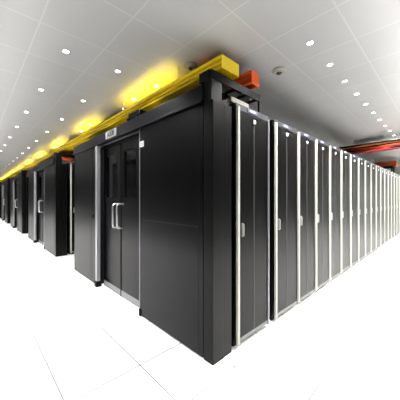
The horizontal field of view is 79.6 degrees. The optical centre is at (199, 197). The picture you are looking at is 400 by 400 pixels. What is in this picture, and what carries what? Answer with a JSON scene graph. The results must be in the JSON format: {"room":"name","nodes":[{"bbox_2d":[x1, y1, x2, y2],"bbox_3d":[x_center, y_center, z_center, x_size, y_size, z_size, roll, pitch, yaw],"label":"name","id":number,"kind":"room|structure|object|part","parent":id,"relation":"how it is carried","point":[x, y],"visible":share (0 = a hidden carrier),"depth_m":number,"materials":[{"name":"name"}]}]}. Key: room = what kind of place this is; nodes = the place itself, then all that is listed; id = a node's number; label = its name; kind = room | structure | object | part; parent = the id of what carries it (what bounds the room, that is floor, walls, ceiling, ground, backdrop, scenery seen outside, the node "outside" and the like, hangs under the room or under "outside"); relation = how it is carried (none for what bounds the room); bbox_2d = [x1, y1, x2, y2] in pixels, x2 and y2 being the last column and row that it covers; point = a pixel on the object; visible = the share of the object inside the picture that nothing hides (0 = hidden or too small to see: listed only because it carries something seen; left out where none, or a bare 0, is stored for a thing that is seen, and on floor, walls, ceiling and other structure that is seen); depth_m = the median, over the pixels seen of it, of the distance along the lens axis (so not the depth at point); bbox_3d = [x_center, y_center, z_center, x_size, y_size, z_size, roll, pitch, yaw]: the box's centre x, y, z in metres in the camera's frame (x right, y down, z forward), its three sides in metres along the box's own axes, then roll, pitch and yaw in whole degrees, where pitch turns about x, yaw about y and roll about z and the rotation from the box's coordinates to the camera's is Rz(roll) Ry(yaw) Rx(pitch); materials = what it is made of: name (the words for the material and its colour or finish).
{"room":"server room","nodes":[
{"label":"server room","id":0,"kind":"room"},
{"bbox_2d":[0,0,399,180],"bbox_3d":[-4.863,-1.600,15.278,16.700,0.100,33.200,0,0,-44],"label":"ceiling","id":1,"kind":"structure","parent":0,"point":[148,41],"depth_m":2.71,"materials":[{"name":"tile"}]},
{"bbox_2d":[12,166,30,176],"bbox_3d":[-9.158,-1.409,12.317,0.280,0.282,5.470,0,0,-44],"label":"cable tray","id":2,"kind":"object","parent":1,"relation":"hanging from","point":[26,168],"visible":0.55,"depth_m":11.91,"materials":[{"name":"plastic"}]},
{"bbox_2d":[27,145,73,167],"bbox_3d":[-5.369,-1.409,8.358,0.280,0.282,5.470,0,0,-44],"label":"cable tray","id":3,"kind":"object","parent":1,"relation":"hanging from","point":[60,149],"visible":0.62,"depth_m":7.55,"materials":[{"name":"plastic"}]},
{"bbox_2d":[64,54,238,150],"bbox_3d":[-1.580,-1.409,4.399,0.280,0.282,5.470,0,0,-44],"label":"cable tray","id":4,"kind":"object","parent":1,"relation":"hanging from","point":[221,63],"visible":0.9,"depth_m":3.03,"materials":[{"name":"plastic"}]},
{"bbox_2d":[184,62,197,70],"bbox_3d":[-0.108,-1.524,2.803,0.168,0.064,0.168,0,0,-44],"label":"ceiling camera","id":5,"kind":"object","parent":1,"relation":"attached to","point":[190,66],"visible":0.99,"depth_m":2.77,"materials":[{"name":"grey plastic"}]},
{"bbox_2d":[222,70,258,100],"bbox_3d":[0.323,-1.404,2.974,0.150,0.292,0.850,0,0,-44],"label":"cable tray","id":6,"kind":"object","parent":1,"relation":"hanging from","point":[249,79],"visible":0.49,"depth_m":2.69,"materials":[{"name":"plastic"}]},
{"bbox_2d":[272,67,285,74],"bbox_3d":[0.959,-1.524,2.911,0.168,0.064,0.168,0,0,-44],"label":"ceiling camera","id":7,"kind":"object","parent":1,"relation":"attached to","point":[279,70],"visible":1,"depth_m":2.88,"materials":[{"name":"grey plastic"}]},
{"bbox_2d":[337,139,399,153],"bbox_3d":[5.447,-1.365,5.317,0.478,0.370,4.453,0,0,-44],"label":"tray","id":8,"kind":"object","parent":1,"relation":"hanging from","point":[390,144],"visible":0.73,"depth_m":6.13,"materials":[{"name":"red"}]},
{"bbox_3d":[5.338,-1.365,5.212,0.020,0.070,4.450,0,0,-44],"label":"rail","id":9,"kind":"part","parent":8,"relation":"part of","materials":[{"name":"black"}]},
{"bbox_3d":[5.457,-1.406,5.326,0.450,0.012,4.450,0,0,-44],"label":"lid","id":10,"kind":"part","parent":8,"relation":"part of","materials":[{"name":"red"}]},
{"bbox_2d":[373,159,397,167],"bbox_3d":[6.754,-1.379,9.952,0.420,0.342,2.200,0,0,-44],"label":"cable tray","id":11,"kind":"object","parent":1,"relation":"hanging from","point":[386,163],"visible":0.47,"depth_m":9.24,"materials":[{"name":"red plastic"}]},
{"bbox_2d":[0,218,399,399],"bbox_3d":[-4.863,1.550,15.278,16.700,0.100,33.200,0,0,-44],"label":"floor","id":12,"kind":"structure","parent":0,"point":[63,336],"depth_m":2.42,"materials":[{"name":"white tile"}]},
{"bbox_2d":[0,186,0,217],"bbox_3d":[-15.393,0.307,18.534,0.282,2.385,1.292,0,0,-44],"label":"end panel","id":13,"kind":"object","parent":12,"relation":"on","point":[0,186],"visible":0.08,"depth_m":18.03,"materials":[{"name":"black metal"}]},
{"bbox_2d":[1,185,4,219],"bbox_3d":[-12.700,0.307,17.259,2.414,2.385,1.220,0,0,-44],"label":"end panel","id":14,"kind":"object","parent":12,"relation":"on","point":[1,185],"visible":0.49,"depth_m":16.37,"materials":[{"name":"black metal"}]},
{"bbox_3d":[-13.540,0.301,16.447,0.050,2.373,1.208,0,0,-44],"label":"panel","id":15,"kind":"part","parent":14,"relation":"part of","materials":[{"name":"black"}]},
{"bbox_2d":[2,185,4,220],"bbox_3d":[-12.607,0.307,15.509,0.180,2.385,1.437,0,0,-44],"label":"double door","id":16,"kind":"structure","parent":12,"relation":"on","point":[3,199],"depth_m":15.92,"materials":[{"name":"black"}]},
{"bbox_3d":[-13.107,0.263,15.966,0.060,2.295,0.065,0,0,-44],"label":"frame post","id":17,"kind":"part","parent":16,"relation":"part of","materials":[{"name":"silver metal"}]},
{"bbox_2d":[5,183,10,223],"bbox_3d":[-11.604,0.307,14.575,0.282,2.385,1.292,0,0,-44],"label":"end panel","id":18,"kind":"object","parent":12,"relation":"on","point":[7,185],"visible":0.83,"depth_m":14.09,"materials":[{"name":"black metal"}]},
{"bbox_3d":[-11.718,0.301,14.543,0.050,2.373,1.153,0,0,-44],"label":"panel","id":19,"kind":"part","parent":18,"relation":"part of","materials":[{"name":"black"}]},
{"bbox_3d":[-11.237,0.307,14.114,0.152,2.385,0.118,0,0,-44],"label":"corner post","id":20,"kind":"part","parent":18,"relation":"part of","materials":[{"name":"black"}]},
{"bbox_2d":[11,181,15,227],"bbox_3d":[-8.911,0.307,13.300,2.414,2.385,1.220,0,0,-44],"label":"end panel","id":21,"kind":"object","parent":12,"relation":"on","point":[11,181],"visible":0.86,"depth_m":12.32,"materials":[{"name":"black metal"}]},
{"bbox_3d":[-9.751,0.301,12.488,0.050,2.373,1.208,0,0,-44],"label":"panel","id":22,"kind":"part","parent":21,"relation":"part of","materials":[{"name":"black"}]},
{"bbox_2d":[13,180,16,227],"bbox_3d":[-8.819,0.307,11.550,0.180,2.385,1.437,0,0,-44],"label":"double door","id":23,"kind":"structure","parent":12,"relation":"on","point":[14,200],"depth_m":11.98,"materials":[{"name":"black metal"}]},
{"bbox_3d":[-9.318,0.263,12.007,0.060,2.295,0.065,0,0,-44],"label":"frame post","id":24,"kind":"part","parent":23,"relation":"part of","materials":[{"name":"silver metal"}]},
{"bbox_2d":[10,173,21,181],"bbox_3d":[-8.866,-0.970,11.535,0.070,0.165,3.833,0,0,-44],"label":"header beam","id":25,"kind":"structure","parent":23,"relation":"on","point":[16,177],"depth_m":11.15,"materials":[{"name":"black metal"}]},
{"bbox_3d":[-8.990,0.285,11.827,0.045,2.230,0.639,0,0,-44],"label":"door","id":26,"kind":"part","parent":23,"relation":"part of","materials":[{"name":"black metal"}]},
{"bbox_2d":[17,177,27,233],"bbox_3d":[-7.815,0.307,10.616,0.282,2.385,1.292,0,0,-44],"label":"end panel","id":27,"kind":"object","parent":12,"relation":"on","point":[22,183],"visible":0.89,"depth_m":10.19,"materials":[{"name":"black metal"}]},
{"bbox_3d":[-8.344,0.263,10.993,0.024,2.295,0.011,0,0,-44],"label":"edge trim","id":28,"kind":"part","parent":27,"relation":"part of","materials":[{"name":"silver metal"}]},
{"bbox_3d":[-7.929,0.301,10.584,0.050,2.373,1.153,0,0,-44],"label":"panel","id":29,"kind":"part","parent":27,"relation":"part of","materials":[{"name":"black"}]},
{"bbox_3d":[-7.448,0.307,10.155,0.152,2.385,0.118,0,0,-44],"label":"corner post","id":30,"kind":"part","parent":27,"relation":"part of","materials":[{"name":"black metal"}]},
{"bbox_2d":[21,170,37,176],"bbox_3d":[-7.244,-1.029,10.408,0.804,0.282,0.162,0,0,-44],"label":"bracket","id":31,"kind":"object","parent":27,"relation":"on","point":[24,172],"visible":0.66,"depth_m":10.14,"materials":[{"name":"black metal"}]},
{"bbox_2d":[28,172,38,241],"bbox_3d":[-5.122,0.307,9.341,2.414,2.385,1.220,0,0,-44],"label":"end panel","id":32,"kind":"object","parent":12,"relation":"on","point":[31,175],"visible":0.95,"depth_m":8.36,"materials":[{"name":"black metal"}]},
{"bbox_3d":[-5.962,0.301,8.529,0.050,2.373,1.208,0,0,-44],"label":"panel","id":33,"kind":"part","parent":32,"relation":"part of","materials":[{"name":"black metal"}]},
{"bbox_2d":[33,170,43,245],"bbox_3d":[-5.029,0.307,7.591,0.180,2.385,1.437,0,0,-44],"label":"double door","id":34,"kind":"structure","parent":12,"relation":"on","point":[41,173],"depth_m":7.86,"materials":[{"name":"black metal"}]},
{"bbox_3d":[-5.529,0.263,8.048,0.060,2.295,0.065,0,0,-44],"label":"frame post","id":35,"kind":"part","parent":34,"relation":"part of","materials":[{"name":"silver metal"}]},
{"bbox_3d":[-5.201,0.285,7.868,0.045,2.230,0.639,0,0,-44],"label":"door","id":36,"kind":"part","parent":34,"relation":"part of","materials":[{"name":"black metal"}]},
{"bbox_2d":[28,157,53,173],"bbox_3d":[-5.077,-0.970,7.576,0.070,0.165,3.833,0,0,-44],"label":"header beam","id":37,"kind":"structure","parent":34,"relation":"on","point":[49,162],"depth_m":7.22,"materials":[{"name":"black metal"}]},
{"bbox_3d":[-4.728,0.285,7.373,0.045,2.230,0.706,0,0,-44],"label":"door","id":38,"kind":"part","parent":34,"relation":"part of","materials":[{"name":"black metal"}]},
{"bbox_2d":[44,163,66,256],"bbox_3d":[-4.026,0.307,6.657,0.282,2.385,1.292,0,0,-44],"label":"end panel","id":39,"kind":"object","parent":12,"relation":"on","point":[55,175],"visible":1,"depth_m":6.25,"materials":[{"name":"black metal"}]},
{"bbox_3d":[-4.140,0.301,6.625,0.050,2.373,1.153,0,0,-44],"label":"panel","id":40,"kind":"part","parent":39,"relation":"part of","materials":[{"name":"black metal"}]},
{"bbox_3d":[-3.659,0.307,6.196,0.152,2.385,0.118,0,0,-44],"label":"corner post","id":41,"kind":"part","parent":39,"relation":"part of","materials":[{"name":"black metal"}]},
{"bbox_2d":[54,152,73,163],"bbox_3d":[-3.455,-1.029,6.449,0.804,0.282,0.162,0,0,-44],"label":"bracket","id":42,"kind":"object","parent":39,"relation":"on","point":[57,156],"visible":0.66,"depth_m":6.20,"materials":[{"name":"black metal"}]},
{"bbox_3d":[-3.646,-0.986,6.181,0.150,0.195,0.031,0,0,-44],"label":"riser plate","id":43,"kind":"part","parent":42,"relation":"part of","materials":[{"name":"black metal"}]},
{"bbox_3d":[-3.454,-1.125,6.450,0.800,0.080,0.162,0,0,-44],"label":"rail","id":44,"kind":"part","parent":42,"relation":"part of","materials":[{"name":"black metal"}]},
{"bbox_2d":[62,157,73,161],"bbox_3d":[-3.518,-1.033,6.370,0.286,0.110,0.120,0,0,-44],"label":"cable bundle","id":45,"kind":"object","parent":39,"relation":"in","point":[63,158],"visible":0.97,"depth_m":6.35,"materials":[{"name":"orange"}]},
{"bbox_2d":[66,162,73,253],"bbox_3d":[-3.589,0.273,7.031,0.728,2.455,1.272,0,0,-44],"label":"rack","id":46,"kind":"object","parent":12,"relation":"on","point":[70,166],"visible":0.3,"depth_m":6.38,"materials":[{"name":"black metal"}]},
{"bbox_3d":[-3.213,0.270,6.565,0.545,2.290,0.031,0,0,-44],"label":"door","id":47,"kind":"part","parent":46,"relation":"part of","materials":[{"name":"black metal"}]},
{"bbox_2d":[74,147,103,283],"bbox_3d":[-1.333,0.307,5.382,2.414,2.385,1.220,0,0,-44],"label":"end panel","id":48,"kind":"object","parent":12,"relation":"on","point":[84,162],"visible":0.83,"depth_m":4.44,"materials":[{"name":"black metal"}]},
{"bbox_3d":[-2.595,0.302,5.011,0.050,2.375,0.011,0,0,-44],"label":"edge trim","id":49,"kind":"part","parent":48,"relation":"part of","materials":[{"name":"black"}]},
{"bbox_3d":[-2.173,0.301,4.570,0.050,2.373,1.208,0,0,-44],"label":"panel","id":50,"kind":"part","parent":48,"relation":"part of","materials":[{"name":"black metal"}]},
{"bbox_2d":[94,133,138,306],"bbox_3d":[-1.240,0.307,3.632,0.180,2.385,1.437,0,0,-44],"label":"double door","id":51,"kind":"structure","parent":12,"relation":"on","point":[121,157],"depth_m":3.66,"materials":[{"name":"black metal"}]},
{"bbox_3d":[-1.740,0.263,4.089,0.060,2.295,0.065,0,0,-44],"label":"frame post","id":52,"kind":"part","parent":51,"relation":"part of","materials":[{"name":"silver metal"}]},
{"bbox_3d":[-1.412,0.285,3.909,0.045,2.230,0.639,0,0,-44],"label":"door","id":53,"kind":"part","parent":51,"relation":"part of","materials":[{"name":"black metal"}]},
{"bbox_3d":[-1.287,0.270,3.662,0.116,0.386,0.026,0,0,-44],"label":"handle","id":54,"kind":"part","parent":51,"relation":"part of","materials":[{"name":"silver metal"}]},
{"bbox_3d":[-1.187,0.270,3.557,0.116,0.386,0.026,0,0,-44],"label":"handle","id":55,"kind":"part","parent":51,"relation":"part of","materials":[{"name":"silver metal"}]},
{"bbox_3d":[-0.939,0.285,3.414,0.045,2.230,0.706,0,0,-44],"label":"door","id":56,"kind":"part","parent":51,"relation":"part of","materials":[{"name":"black metal"}]},
{"bbox_2d":[73,84,203,154],"bbox_3d":[-1.288,-0.970,3.617,0.070,0.165,3.833,0,0,-44],"label":"header beam","id":57,"kind":"structure","parent":51,"relation":"on","point":[194,97],"depth_m":2.87,"materials":[{"name":"black metal"}]},
{"bbox_2d":[126,109,146,121],"bbox_3d":[-0.828,-1.117,3.374,0.300,0.130,0.300,0,0,-44],"label":"support","id":58,"kind":"object","parent":57,"relation":"on","point":[138,112],"visible":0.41,"depth_m":3.26,"materials":[{"name":"black metal"}]},
{"bbox_2d":[139,99,230,364],"bbox_3d":[-0.237,0.307,2.698,0.282,2.385,1.292,0,0,-44],"label":"end panel","id":59,"kind":"object","parent":12,"relation":"on","point":[185,156],"visible":1,"depth_m":2.39,"materials":[{"name":"black metal"}]},
{"bbox_3d":[-0.766,0.263,3.075,0.024,2.295,0.011,0,0,-44],"label":"edge trim","id":60,"kind":"part","parent":59,"relation":"part of","materials":[{"name":"silver metal"}]},
{"bbox_3d":[-0.351,0.301,2.666,0.050,2.373,1.153,0,0,-44],"label":"panel","id":61,"kind":"part","parent":59,"relation":"part of","materials":[{"name":"black metal"}]},
{"bbox_3d":[0.130,0.307,2.237,0.152,2.385,0.118,0,0,-44],"label":"corner post","id":62,"kind":"part","parent":59,"relation":"part of","materials":[{"name":"black metal"}]},
{"bbox_2d":[199,69,259,112],"bbox_3d":[0.334,-1.029,2.490,0.804,0.282,0.162,0,0,-44],"label":"bracket","id":63,"kind":"object","parent":59,"relation":"on","point":[213,81],"visible":0.9,"depth_m":2.26,"materials":[{"name":"black metal"}]},
{"bbox_3d":[0.143,-0.986,2.222,0.150,0.195,0.031,0,0,-44],"label":"riser plate","id":64,"kind":"part","parent":63,"relation":"part of","materials":[{"name":"black metal"}]},
{"bbox_2d":[228,103,268,346],"bbox_3d":[0.200,0.273,3.072,0.728,2.455,1.272,0,0,-44],"label":"rack","id":65,"kind":"object","parent":12,"relation":"on","point":[249,127],"visible":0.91,"depth_m":2.55,"materials":[{"name":"black metal"}]},
{"bbox_2d":[227,96,248,107],"bbox_3d":[0.412,-0.998,2.571,0.310,0.085,0.055,0,0,-44],"label":"duct","id":66,"kind":"object","parent":65,"relation":"on","point":[230,100],"visible":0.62,"depth_m":2.49,"materials":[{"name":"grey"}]},
{"bbox_3d":[0.562,-0.920,2.572,0.180,0.040,0.007,0,0,-44],"label":"label plate","id":67,"kind":"part","parent":65,"relation":"part of","materials":[{"name":"blue"}]},
{"bbox_3d":[0.576,0.270,2.606,0.545,2.290,0.031,0,0,-44],"label":"door","id":68,"kind":"part","parent":65,"relation":"part of","materials":[{"name":"black metal"}]},
{"bbox_3d":[0.577,1.436,2.606,0.542,0.038,0.033,0,0,-44],"label":"rail","id":69,"kind":"part","parent":65,"relation":"part of","materials":[{"name":"grey metal"}]},
{"bbox_2d":[269,120,296,320],"bbox_3d":[0.700,0.273,3.550,0.616,2.455,1.272,0,0,-44],"label":"rack","id":70,"kind":"object","parent":12,"relation":"on","point":[282,137],"visible":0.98,"depth_m":3.01,"materials":[{"name":"black metal"}]},
{"bbox_3d":[0.978,0.325,2.953,0.024,0.140,0.025,0,0,-44],"label":"handle","id":71,"kind":"part","parent":70,"relation":"part of","materials":[{"name":"grey metal"}]},
{"bbox_3d":[1.119,0.270,3.126,0.556,2.290,0.031,0,0,-44],"label":"door","id":72,"kind":"part","parent":70,"relation":"part of","materials":[{"name":"black metal"}]},
{"bbox_3d":[1.121,1.436,3.126,0.553,0.038,0.033,0,0,-44],"label":"rail","id":73,"kind":"part","parent":70,"relation":"part of","materials":[{"name":"grey metal"}]},
{"bbox_2d":[296,130,314,303],"bbox_3d":[1.153,0.273,3.984,0.616,2.455,1.272,0,0,-44],"label":"rack","id":74,"kind":"object","parent":12,"relation":"on","point":[304,142],"visible":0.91,"depth_m":3.49,"materials":[{"name":"black metal"}]},
{"bbox_3d":[1.573,0.270,3.560,0.556,2.290,0.031,0,0,-44],"label":"door","id":75,"kind":"part","parent":74,"relation":"part of","materials":[{"name":"black metal"}]},
{"bbox_3d":[1.575,1.436,3.561,0.553,0.038,0.033,0,0,-44],"label":"rail","id":76,"kind":"part","parent":74,"relation":"part of","materials":[{"name":"grey metal"}]},
{"bbox_2d":[314,138,328,291],"bbox_3d":[1.607,0.273,4.418,0.616,2.455,1.272,0,0,-44],"label":"rack","id":77,"kind":"object","parent":12,"relation":"on","point":[321,150],"visible":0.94,"depth_m":3.94,"materials":[{"name":"black metal"}]},
{"bbox_3d":[2.028,1.436,3.995,0.553,0.038,0.033,0,0,-44],"label":"rail","id":78,"kind":"part","parent":77,"relation":"part of","materials":[{"name":"grey metal"}]},
{"bbox_2d":[328,144,339,281],"bbox_3d":[2.061,0.273,4.853,0.616,2.455,1.272,0,0,-44],"label":"rack","id":79,"kind":"object","parent":12,"relation":"on","point":[334,152],"visible":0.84,"depth_m":4.38,"materials":[{"name":"black painted metal"},{"name":"dark grey metal"},{"name":"pale aluminium"}]},
{"bbox_3d":[2.480,0.270,4.429,0.556,2.290,0.031,0,0,-44],"label":"door","id":80,"kind":"part","parent":79,"relation":"part of","materials":[{"name":"black metal"}]},
{"bbox_2d":[340,149,349,273],"bbox_3d":[2.514,0.273,5.287,0.616,2.455,1.272,0,0,-44],"label":"rack","id":81,"kind":"object","parent":12,"relation":"on","point":[344,156],"visible":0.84,"depth_m":4.80,"materials":[{"name":"black painted metal"},{"name":"dark grey metal"},{"name":"pale aluminium"}]},
{"bbox_2d":[350,153,357,266],"bbox_3d":[2.968,0.273,5.721,0.616,2.455,1.272,0,0,-44],"label":"rack","id":82,"kind":"object","parent":12,"relation":"on","point":[353,159],"visible":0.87,"depth_m":5.24,"materials":[{"name":"black painted metal"},{"name":"dark grey metal"},{"name":"pale aluminium"}]},
{"bbox_3d":[3.388,0.270,5.297,0.556,2.290,0.031,0,0,-44],"label":"door","id":83,"kind":"part","parent":82,"relation":"part of","materials":[{"name":"grey metal"}]},
{"bbox_2d":[357,157,364,261],"bbox_3d":[3.422,0.273,6.155,0.616,2.455,1.272,0,0,-44],"label":"rack","id":84,"kind":"object","parent":12,"relation":"on","point":[361,161],"visible":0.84,"depth_m":5.65,"materials":[{"name":"black painted metal"},{"name":"dark grey metal"},{"name":"pale aluminium"}]},
{"bbox_3d":[3.841,0.270,5.731,0.556,2.290,0.031,0,0,-44],"label":"door","id":85,"kind":"part","parent":84,"relation":"part of","materials":[{"name":"grey metal"}]},
{"bbox_2d":[364,160,369,256],"bbox_3d":[3.876,0.273,6.590,0.616,2.455,1.272,0,0,-44],"label":"rack","id":86,"kind":"object","parent":12,"relation":"on","point":[366,163],"visible":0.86,"depth_m":6.05,"materials":[{"name":"black"}]},
{"bbox_3d":[4.295,0.270,6.165,0.556,2.290,0.031,0,0,-44],"label":"door","id":87,"kind":"part","parent":86,"relation":"part of","materials":[{"name":"grey metal"}]},
{"bbox_2d":[370,162,375,252],"bbox_3d":[4.329,0.273,7.024,0.616,2.455,1.272,0,0,-44],"label":"rack","id":88,"kind":"object","parent":12,"relation":"on","point":[372,166],"visible":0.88,"depth_m":6.51,"materials":[{"name":"black"}]},
{"bbox_3d":[4.749,0.270,6.600,0.556,2.290,0.031,0,0,-44],"label":"door","id":89,"kind":"part","parent":88,"relation":"part of","materials":[{"name":"grey metal"}]},
{"bbox_2d":[376,165,379,249],"bbox_3d":[4.783,0.273,7.458,0.616,2.455,1.272,0,0,-44],"label":"rack","id":90,"kind":"object","parent":12,"relation":"on","point":[377,166],"visible":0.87,"depth_m":6.96,"materials":[{"name":"black"}]},
{"bbox_3d":[5.202,0.270,7.034,0.556,2.290,0.031,0,0,-44],"label":"door","id":91,"kind":"part","parent":90,"relation":"part of","materials":[{"name":"grey metal"}]},
{"bbox_2d":[380,167,383,246],"bbox_3d":[5.237,0.273,7.892,0.616,2.455,1.272,0,0,-44],"label":"rack","id":92,"kind":"object","parent":12,"relation":"on","point":[381,168],"visible":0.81,"depth_m":7.37,"materials":[{"name":"black"}]},
{"bbox_3d":[5.656,0.270,7.468,0.556,2.290,0.031,0,0,-44],"label":"door","id":93,"kind":"part","parent":92,"relation":"part of","materials":[{"name":"grey metal"}]},
{"bbox_2d":[384,168,387,243],"bbox_3d":[5.690,0.273,8.326,0.616,2.455,1.272,0,0,-44],"label":"rack","id":94,"kind":"object","parent":12,"relation":"on","point":[385,170],"visible":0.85,"depth_m":7.81,"materials":[{"name":"black"}]},
{"bbox_3d":[6.110,0.270,7.902,0.556,2.290,0.031,0,0,-44],"label":"door","id":95,"kind":"part","parent":94,"relation":"part of","materials":[{"name":"grey metal"}]},
{"bbox_2d":[388,170,390,240],"bbox_3d":[6.144,0.273,8.761,0.616,2.455,1.272,0,0,-44],"label":"rack","id":96,"kind":"object","parent":12,"relation":"on","point":[389,172],"visible":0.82,"depth_m":8.31,"materials":[{"name":"black"}]},
{"bbox_3d":[6.564,0.270,8.337,0.556,2.290,0.031,0,0,-44],"label":"door","id":97,"kind":"part","parent":96,"relation":"part of","materials":[{"name":"grey metal"}]},
{"bbox_2d":[391,172,393,238],"bbox_3d":[6.598,0.273,9.195,0.616,2.455,1.272,0,0,-44],"label":"rack","id":98,"kind":"object","parent":12,"relation":"on","point":[392,173],"visible":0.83,"depth_m":8.75,"materials":[{"name":"black"}]},
{"bbox_3d":[7.017,0.270,8.771,0.556,2.290,0.031,0,0,-44],"label":"door","id":99,"kind":"part","parent":98,"relation":"part of","materials":[{"name":"grey metal"}]},
{"bbox_2d":[394,173,395,236],"bbox_3d":[7.051,0.273,9.629,0.616,2.455,1.272,0,0,-44],"label":"rack","id":100,"kind":"object","parent":12,"relation":"on","point":[394,173],"visible":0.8,"depth_m":9.09,"materials":[{"name":"black"}]},
{"bbox_2d":[382,166,394,172],"bbox_3d":[7.286,-1.083,9.381,0.500,0.250,0.480,0,0,-44],"label":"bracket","id":101,"kind":"object","parent":100,"relation":"on","point":[385,167],"visible":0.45,"depth_m":9.22,"materials":[{"name":"black metal"}]},
{"bbox_3d":[7.471,0.270,9.205,0.556,2.290,0.031,0,0,-44],"label":"door","id":102,"kind":"part","parent":100,"relation":"part of","materials":[{"name":"grey metal"}]},
{"bbox_2d":[396,174,398,234],"bbox_3d":[7.505,0.273,10.063,0.616,2.455,1.272,0,0,-44],"label":"rack","id":103,"kind":"object","parent":12,"relation":"on","point":[397,175],"visible":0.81,"depth_m":9.57,"materials":[{"name":"black"}]},
{"bbox_3d":[7.925,0.270,9.639,0.556,2.290,0.031,0,0,-44],"label":"door","id":104,"kind":"part","parent":103,"relation":"part of","materials":[{"name":"grey metal"}]},
{"bbox_2d":[398,175,399,233],"bbox_3d":[7.959,0.273,10.498,0.616,2.455,1.272,0,0,-44],"label":"rack","id":105,"kind":"object","parent":12,"relation":"on","point":[399,175],"visible":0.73,"depth_m":9.83,"materials":[{"name":"black"}]},
{"bbox_2d":[387,167,399,174],"bbox_3d":[1.223,-0.025,21.103,0.150,3.050,33.200,0,0,-44],"label":"wall","id":106,"kind":"structure","parent":0,"point":[397,169],"depth_m":11.98,"materials":[{"name":"paint"}]}
]}

